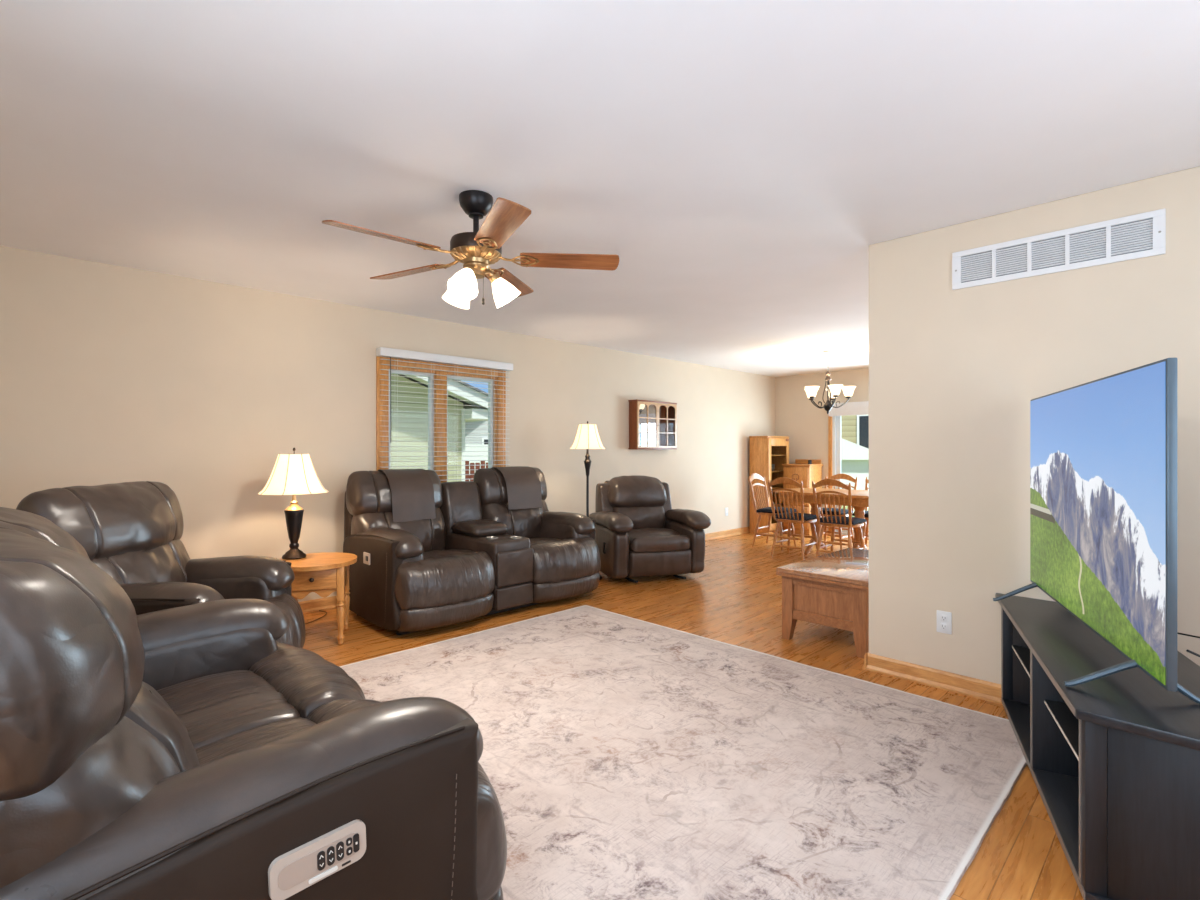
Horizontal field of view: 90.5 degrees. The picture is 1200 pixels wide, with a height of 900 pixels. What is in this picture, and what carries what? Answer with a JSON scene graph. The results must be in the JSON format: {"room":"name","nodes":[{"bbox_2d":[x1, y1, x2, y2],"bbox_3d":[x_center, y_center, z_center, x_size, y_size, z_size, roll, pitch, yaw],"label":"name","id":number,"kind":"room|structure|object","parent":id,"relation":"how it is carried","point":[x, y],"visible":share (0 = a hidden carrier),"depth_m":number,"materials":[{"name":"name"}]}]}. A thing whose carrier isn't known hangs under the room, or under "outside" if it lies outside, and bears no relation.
{"room":"living room","nodes":[
{"label":"living room","id":0,"kind":"room"},
{"bbox_2d":[0,246,774,601],"bbox_3d":[-0.549,0.040,6.382,9.620,2.440,0.100,0,0,-45],"label":"wall","id":1,"kind":"structure","parent":0,"point":[110,374],"depth_m":4.38,"materials":[{"name":"beige paint"}]},
{"bbox_2d":[376,356,505,482],"bbox_3d":[-1.443,-0.147,5.487,1.310,1.275,0.120,0,0,-45],"label":"window","id":2,"kind":"structure","parent":1,"relation":"in","point":[382,422],"depth_m":5.40,"materials":[{"name":"brown wood"}]},
{"bbox_2d":[376,347,512,480],"bbox_3d":[-1.368,-0.185,5.436,1.355,1.340,0.094,0,0,-45],"label":"window blind","id":3,"kind":"object","parent":2,"relation":"attached to","point":[390,353],"visible":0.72,"depth_m":5.33,"materials":[{"name":"white paint"}]},
{"bbox_2d":[298,526,748,613],"bbox_3d":[-0.506,1.214,6.338,9.420,0.092,0.024,0,0,-45],"label":"baseboard","id":4,"kind":"structure","parent":1,"relation":"attached to","point":[309,606],"depth_m":4.72,"materials":[{"name":"brown wood"}]},
{"bbox_2d":[628,399,676,448],"bbox_3d":[0.674,-0.305,7.406,0.774,0.596,0.158,0,0,-45],"label":"upper cabinet","id":5,"kind":"object","parent":1,"relation":"attached to","point":[652,424],"visible":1,"depth_m":7.39,"materials":[{"name":"brown wood"}]},
{"bbox_2d":[0,0,1199,376],"bbox_3d":[1.655,-1.230,4.146,9.620,0.100,6.380,0,0,-45],"label":"ceiling","id":6,"kind":"structure","parent":0,"point":[741,162],"depth_m":2.27,"materials":[{"name":"paint"}]},
{"bbox_2d":[322,190,618,308],"bbox_3d":[-0.614,-0.927,2.750,1.257,0.505,1.297,0,0,-45],"label":"ceiling fan","id":7,"kind":"object","parent":6,"relation":"hanging from","point":[480,248],"visible":1,"depth_m":2.72,"materials":[{"name":"brown wood"}]},
{"bbox_2d":[804,350,855,413],"bbox_3d":[2.716,-0.802,7.106,0.595,0.754,0.589,0,0,-45],"label":"chandelier","id":8,"kind":"object","parent":6,"relation":"hanging from","point":[833,391],"visible":1,"depth_m":7.02,"materials":[{"name":"white glass"}]},
{"bbox_2d":[589,511,632,532],"bbox_3d":[0.085,0.682,5.842,0.236,0.169,0.873,0,0,-19],"label":"armrest","id":9,"kind":"object","parent":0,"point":[605,521],"depth_m":5.55,"materials":[{"name":"leather"}]},
{"bbox_2d":[665,509,710,529],"bbox_3d":[0.853,0.682,6.099,0.237,0.168,0.872,0,0,-19],"label":"armrest","id":10,"kind":"object","parent":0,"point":[682,519],"depth_m":5.84,"materials":[{"name":"leather"}]},
{"bbox_2d":[303,533,1083,899],"bbox_3d":[1.655,1.300,4.146,9.620,0.080,6.380,0,0,-45],"label":"floor","id":11,"kind":"structure","parent":0,"point":[736,599],"depth_m":4.04,"materials":[{"name":"brown wood"}]},
{"bbox_2d":[16,481,304,647],"bbox_3d":[-1.964,0.708,2.796,0.944,1.104,0.876,0,0,-3],"label":"recliner","id":12,"kind":"object","parent":11,"relation":"on","point":[132,531],"visible":0.36,"depth_m":2.75,"materials":[{"name":"brown leather"}]},
{"bbox_2d":[91,539,189,583],"bbox_3d":[-2.197,0.676,2.786,0.325,0.500,0.819,0,0,-3],"label":"lumbar cushion","id":13,"kind":"object","parent":12,"relation":"on","point":[136,561],"depth_m":2.73,"materials":[{"name":"brown leather"}]},
{"bbox_2d":[0,507,506,899],"bbox_3d":[-1.062,0.707,1.595,1.571,1.106,1.101,0,0,44],"label":"recliner armchair","id":14,"kind":"object","parent":11,"relation":"on","point":[189,752],"visible":1,"depth_m":1.06,"materials":[{"name":"brown leather"}]},
{"bbox_2d":[0,681,199,887],"bbox_3d":[-1.000,0.676,1.154,0.709,0.499,0.372,0,0,44],"label":"lumbar cushion","id":15,"kind":"object","parent":14,"relation":"on","point":[130,769],"depth_m":0.92,"materials":[{"name":"brown leather"}]},
{"bbox_2d":[157,670,299,748],"bbox_3d":[-1.256,0.869,1.787,0.566,0.214,0.552,0,0,44],"label":"seat cushion","id":16,"kind":"object","parent":14,"relation":"on","point":[213,706],"depth_m":1.84,"materials":[{"name":"brown leather"}]},
{"bbox_2d":[195,717,315,764],"bbox_3d":[-0.873,0.870,1.409,0.566,0.210,0.554,0,0,44],"label":"seat cushion","id":17,"kind":"object","parent":14,"relation":"on","point":[259,731],"depth_m":1.62,"materials":[{"name":"brown leather"}]},
{"bbox_2d":[280,552,356,644],"bbox_3d":[-1.889,0.994,3.966,0.500,0.532,0.540,0,0,-18],"label":"end table","id":18,"kind":"object","parent":11,"relation":"on","point":[326,573],"visible":0.63,"depth_m":3.83,"materials":[{"name":"brown wood"}]},
{"bbox_2d":[258,447,327,559],"bbox_3d":[-2.067,0.355,4.022,0.434,0.745,0.434,0,0,35],"label":"table lamp","id":19,"kind":"object","parent":18,"relation":"on","point":[294,474],"visible":1,"depth_m":3.94,"materials":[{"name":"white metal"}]},
{"bbox_2d":[343,467,600,634],"bbox_3d":[-0.954,0.707,4.833,1.892,1.107,1.104,0,0,-44],"label":"loveseat","id":20,"kind":"object","parent":11,"relation":"on","point":[478,557],"visible":0.87,"depth_m":4.49,"materials":[{"name":"brown leather"}]},
{"bbox_2d":[351,508,445,551],"bbox_3d":[-1.538,0.677,4.648,0.729,0.496,0.380,0,0,-44],"label":"lumbar cushion","id":21,"kind":"object","parent":20,"relation":"on","point":[431,532],"depth_m":4.48,"materials":[{"name":"brown leather"}]},
{"bbox_2d":[377,469,435,521],"bbox_3d":[-1.548,0.348,4.705,0.350,0.394,0.373,0,0,-44],"label":"headrest cover","id":22,"kind":"object","parent":20,"relation":"on","point":[412,491],"visible":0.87,"depth_m":4.60,"materials":[{"name":"fabric"}]},
{"bbox_2d":[423,549,473,559],"bbox_3d":[-1.267,0.871,4.533,0.549,0.211,0.549,0,0,-44],"label":"seat cushion","id":23,"kind":"object","parent":20,"relation":"on","point":[428,553],"depth_m":4.49,"materials":[{"name":"brown leather"}]},
{"bbox_2d":[481,500,548,538],"bbox_3d":[-0.747,0.678,5.420,0.729,0.502,0.372,0,0,-44],"label":"lumbar cushion","id":24,"kind":"object","parent":20,"relation":"on","point":[529,523],"depth_m":5.24,"materials":[{"name":"brown leather"}]},
{"bbox_2d":[492,466,541,509],"bbox_3d":[-0.787,0.338,5.443,0.371,0.372,0.372,0,0,-44],"label":"headrest cover","id":25,"kind":"object","parent":20,"relation":"on","point":[522,482],"visible":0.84,"depth_m":5.34,"materials":[{"name":"fabric"}]},
{"bbox_2d":[530,538,560,543],"bbox_3d":[-0.637,0.871,5.141,0.549,0.216,0.554,0,0,-44],"label":"seat cushion","id":26,"kind":"object","parent":20,"relation":"on","point":[532,540],"depth_m":5.10,"materials":[{"name":"brown leather"}]},
{"bbox_2d":[570,421,604,579],"bbox_3d":[-0.122,0.487,5.849,0.349,1.545,0.349,0,0,-27],"label":"floor lamp","id":27,"kind":"object","parent":11,"relation":"on","point":[587,437],"visible":0.83,"depth_m":5.77,"materials":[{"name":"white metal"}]},
{"bbox_2d":[589,475,710,582],"bbox_3d":[0.459,0.764,6.000,1.048,0.994,0.935,0,0,-19],"label":"recliner","id":28,"kind":"object","parent":11,"relation":"on","point":[638,532],"visible":0.98,"depth_m":5.75,"materials":[{"name":"leather"}]},
{"bbox_2d":[612,506,664,528],"bbox_3d":[0.394,0.706,6.195,0.574,0.368,0.304,0,0,-19],"label":"lumbar cushion","id":29,"kind":"object","parent":28,"relation":"on","point":[642,517],"depth_m":6.08,"materials":[{"name":"leather"}]},
{"bbox_2d":[627,528,689,551],"bbox_3d":[0.491,0.888,5.905,0.634,0.196,0.676,0,0,-19],"label":"seat cushion","id":30,"kind":"object","parent":28,"relation":"on","point":[639,539],"depth_m":5.64,"materials":[{"name":"leather"}]},
{"bbox_2d":[339,605,1026,899],"bbox_3d":[0.071,1.255,2.883,2.446,0.009,3.015,0,0,-45],"label":"area rug","id":31,"kind":"object","parent":11,"relation":"on","point":[623,757],"visible":0.89,"depth_m":2.35,"materials":[{"name":"white carpet"}]},
{"bbox_2d":[749,436,788,533],"bbox_3d":[2.612,0.525,9.130,0.650,1.470,0.347,0,0,-45],"label":"curio cabinet","id":32,"kind":"object","parent":11,"relation":"on","point":[764,451],"visible":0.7,"depth_m":8.97,"materials":[{"name":"brown wood"}]},
{"bbox_2d":[771,486,782,488],"bbox_3d":[2.591,0.580,9.151,0.580,0.018,0.263,0,0,-45],"label":"shelf","id":33,"kind":"object","parent":32,"relation":"attached to","point":[772,487],"depth_m":9.15,"materials":[{"name":"brown wood"}]},
{"bbox_2d":[748,473,795,549],"bbox_3d":[2.237,0.786,7.768,0.501,0.953,0.434,0,0,42],"label":"dining chair","id":34,"kind":"object","parent":11,"relation":"on","point":[754,475],"visible":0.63,"depth_m":7.80,"materials":[{"name":"brown wood"}]},
{"bbox_2d":[756,507,796,513],"bbox_3d":[2.289,0.781,7.721,0.412,0.069,0.424,0,0,42],"label":"cushion","id":35,"kind":"object","parent":34,"relation":"on","point":[766,509],"visible":0.66,"depth_m":7.62,"materials":[{"name":"black fabric"}]},
{"bbox_2d":[768,477,819,560],"bbox_3d":[2.269,0.786,6.970,0.501,0.953,0.434,0,0,-45],"label":"dining chair","id":36,"kind":"object","parent":11,"relation":"on","point":[779,480],"visible":0.91,"depth_m":6.87,"materials":[{"name":"brown wood"}]},
{"bbox_2d":[775,512,819,520],"bbox_3d":[2.319,0.781,7.020,0.412,0.069,0.424,0,0,-45],"label":"cushion","id":37,"kind":"object","parent":36,"relation":"on","point":[807,516],"visible":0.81,"depth_m":6.90,"materials":[{"name":"black fabric"}]},
{"bbox_2d":[782,459,822,534],"bbox_3d":[3.075,0.703,9.057,0.462,1.115,0.450,0,0,-45],"label":"secretary desk","id":38,"kind":"object","parent":11,"relation":"on","point":[801,470],"visible":0.58,"depth_m":8.91,"materials":[{"name":"brown wood"}]},
{"bbox_2d":[776,548,868,657],"bbox_3d":[1.802,1.022,4.168,1.160,0.475,0.605,0,0,-45],"label":"table","id":39,"kind":"object","parent":11,"relation":"on","point":[830,589],"visible":0.64,"depth_m":3.82,"materials":[{"name":"brown wood"}]},
{"bbox_2d":[776,488,868,554],"bbox_3d":[2.829,0.876,7.101,0.960,0.762,1.280,0,0,-45],"label":"dining table","id":40,"kind":"object","parent":11,"relation":"on","point":[860,498],"visible":0.48,"depth_m":6.89,"materials":[{"name":"brown wood"}]},
{"bbox_2d":[812,479,864,556],"bbox_3d":[2.648,0.786,6.586,0.501,0.953,0.434,0,0,-45],"label":"dining chair","id":41,"kind":"object","parent":11,"relation":"on","point":[823,482],"visible":0.88,"depth_m":6.49,"materials":[{"name":"brown wood"}]},
{"bbox_2d":[820,516,866,524],"bbox_3d":[2.698,0.781,6.635,0.412,0.069,0.424,0,0,-45],"label":"cushion","id":42,"kind":"object","parent":41,"relation":"on","point":[855,520],"visible":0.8,"depth_m":6.52,"materials":[{"name":"black fabric"}]},
{"bbox_2d":[821,474,857,549],"bbox_3d":[3.009,0.786,7.644,0.501,0.953,0.434,0,0,-45],"label":"dining chair","id":43,"kind":"object","parent":11,"relation":"on","point":[837,476],"visible":0.29,"depth_m":7.69,"materials":[{"name":"brown wood"}]},
{"bbox_2d":[810,508,852,514],"bbox_3d":[2.959,0.781,7.595,0.412,0.069,0.424,0,0,-45],"label":"cushion","id":44,"kind":"object","parent":43,"relation":"on","point":[823,509],"visible":0.41,"depth_m":7.45,"materials":[{"name":"black fabric"}]},
{"bbox_2d":[852,477,868,547],"bbox_3d":[3.382,0.786,7.267,0.501,0.953,0.434,0,0,-45],"label":"dining chair","id":45,"kind":"object","parent":11,"relation":"on","point":[866,536],"visible":0.09,"depth_m":7.47,"materials":[{"name":"brown wood"}]},
{"bbox_2d":[852,511,868,517],"bbox_3d":[3.332,0.781,7.218,0.412,0.069,0.424,0,0,-45],"label":"cushion","id":46,"kind":"object","parent":45,"relation":"on","point":[866,515],"visible":0.09,"depth_m":7.11,"materials":[{"name":"black fabric"}]},
{"bbox_2d":[995,593,1199,899],"bbox_3d":[1.812,0.985,2.142,0.454,0.550,1.613,0,0,26],"label":"tv stand","id":47,"kind":"object","parent":11,"relation":"on","point":[1113,760],"visible":0.88,"depth_m":1.64,"materials":[{"name":"black wood"}]},
{"bbox_2d":[1012,645,1029,673],"bbox_3d":[2.005,0.954,2.513,0.340,0.016,0.681,0,0,27],"label":"shelf","id":48,"kind":"object","parent":47,"relation":"attached to","point":[1022,652],"depth_m":2.75,"materials":[{"name":"black wood"}]},
{"bbox_2d":[1045,699,1078,756],"bbox_3d":[1.693,0.954,1.889,0.340,0.016,0.658,0,0,27],"label":"shelf","id":49,"kind":"object","parent":47,"relation":"attached to","point":[1066,721],"depth_m":2.08,"materials":[{"name":"black wood"}]},
{"bbox_2d":[993,357,1199,703],"bbox_3d":[1.741,0.235,2.176,0.316,0.946,1.400,0,0,24],"label":"television","id":50,"kind":"object","parent":47,"relation":"on","point":[1103,451],"visible":1,"depth_m":1.86,"materials":[{"name":"grey metal"}]},
{"bbox_2d":[1177,632,1199,656],"bbox_3d":[2.002,0.622,1.871,0.302,0.170,0.960,0,0,40],"label":"cable","id":51,"kind":"object","parent":50,"relation":"attached to","point":[1187,650],"visible":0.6,"depth_m":2.21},
{"bbox_2d":[775,368,868,530],"bbox_3d":[5.080,0.040,7.453,0.100,2.440,6.280,0,0,-45],"label":"wall","id":52,"kind":"structure","parent":0,"point":[805,424],"depth_m":9.24,"materials":[{"name":"beige paint"}]},
{"bbox_2d":[828,414,868,535],"bbox_3d":[4.394,0.285,8.133,0.122,1.950,2.560,0,0,-45],"label":"door","id":53,"kind":"structure","parent":52,"relation":"in","point":[834,422],"depth_m":8.96,"materials":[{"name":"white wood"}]},
{"bbox_2d":[829,401,868,415],"bbox_3d":[4.322,-0.600,8.040,0.114,0.190,2.480,0,0,-45],"label":"valance","id":54,"kind":"object","parent":53,"relation":"attached to","point":[849,408],"visible":0.22,"depth_m":8.65,"materials":[{"name":"white paint"}]},
{"bbox_2d":[867,166,1199,704],"bbox_3d":[2.514,0.040,2.518,0.154,2.440,2.655,0,0,-45],"label":"wall","id":55,"kind":"structure","parent":0,"point":[955,375],"depth_m":3.02,"materials":[{"name":"beige paint"}]},
{"bbox_2d":[862,652,868,669],"bbox_3d":[1.573,1.214,3.472,0.154,0.092,0.024,0,0,-45],"label":"baseboard","id":56,"kind":"structure","parent":55,"relation":"attached to","point":[864,666],"depth_m":3.41,"materials":[{"name":"brown wood"}]},
{"bbox_2d":[937,610,951,634],"bbox_3d":[1.817,0.910,3.143,0.009,0.116,0.072,0,0,-45],"label":"wall outlet","id":57,"kind":"object","parent":55,"relation":"attached to","point":[944,619],"visible":1,"depth_m":3.14,"materials":[{"name":"white paint"}]},
{"bbox_2d":[940,615,946,621],"bbox_3d":[1.815,0.888,3.141,0.003,0.032,0.032,0,0,-45],"label":"receptacle","id":58,"kind":"object","parent":57,"relation":"attached to","point":[943,618],"depth_m":3.14,"materials":[{"name":"white paint"}]},
{"bbox_2d":[940,623,946,629],"bbox_3d":[1.815,0.932,3.141,0.003,0.032,0.032,0,0,-45],"label":"receptacle","id":59,"kind":"object","parent":57,"relation":"attached to","point":[943,626],"depth_m":3.14,"materials":[{"name":"white paint"}]},
{"bbox_2d":[952,208,1165,289],"bbox_3d":[2.127,-0.933,2.825,0.014,0.193,0.809,0,0,-45],"label":"air vent","id":60,"kind":"object","parent":55,"relation":"in","point":[1142,235],"visible":1,"depth_m":2.78,"materials":[{"name":"white metal"}]},
{"label":"outside","id":61,"kind":"structure","parent":0,"visible":0},
{"bbox_2d":[841,506,868,527],"bbox_3d":[0.148,1.685,21.213,90.000,0.150,90.000,0,0,-45],"label":"ground","id":62,"kind":"structure","parent":61,"point":[846,507],"depth_m":16.38,"materials":[{"name":"green plant"}]},
{"bbox_2d":[390,374,487,481],"bbox_3d":[-8.406,-0.867,10.390,10.620,4.954,8.400,0,0,-45],"label":"neighbor house","id":63,"kind":"structure","parent":62,"relation":"on","point":[417,428],"depth_m":10.31,"materials":[{"name":"green"}]},
{"bbox_2d":[465,408,487,444],"bbox_3d":[-6.794,-0.815,37.192,5.840,4.850,8.860,0,0,-10],"label":"house","id":64,"kind":"structure","parent":62,"relation":"on","point":[473,435],"depth_m":33.16,"materials":[{"name":"white"}]},
{"bbox_2d":[465,444,487,480],"bbox_3d":[-3.413,0.685,27.672,18.000,1.850,0.200,0,0,-45],"label":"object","id":65,"kind":"object","parent":62,"relation":"on","point":[468,447],"visible":0.02,"depth_m":25.64,"materials":[{"name":"white"}]},
{"bbox_2d":[465,461,487,480],"bbox_3d":[-2.345,0.810,15.131,6.110,1.600,0.120,0,0,-45],"label":"fence","id":66,"kind":"object","parent":62,"relation":"on","point":[477,465],"visible":0.04,"depth_m":14.38,"materials":[{"name":"red brick"}]},
{"bbox_2d":[841,438,868,489],"bbox_3d":[7.369,0.635,18.080,2.900,1.950,1.900,0,0,23],"label":"shed","id":67,"kind":"object","parent":62,"relation":"on","point":[854,457],"visible":0.32,"depth_m":17.15,"materials":[{"name":"white"}]},
{"bbox_2d":[841,415,868,448],"bbox_3d":[13.489,-1.315,28.593,9.840,5.850,8.860,0,0,23],"label":"house","id":68,"kind":"structure","parent":62,"relation":"on","point":[854,428],"depth_m":25.37,"materials":[{"name":"beige"}]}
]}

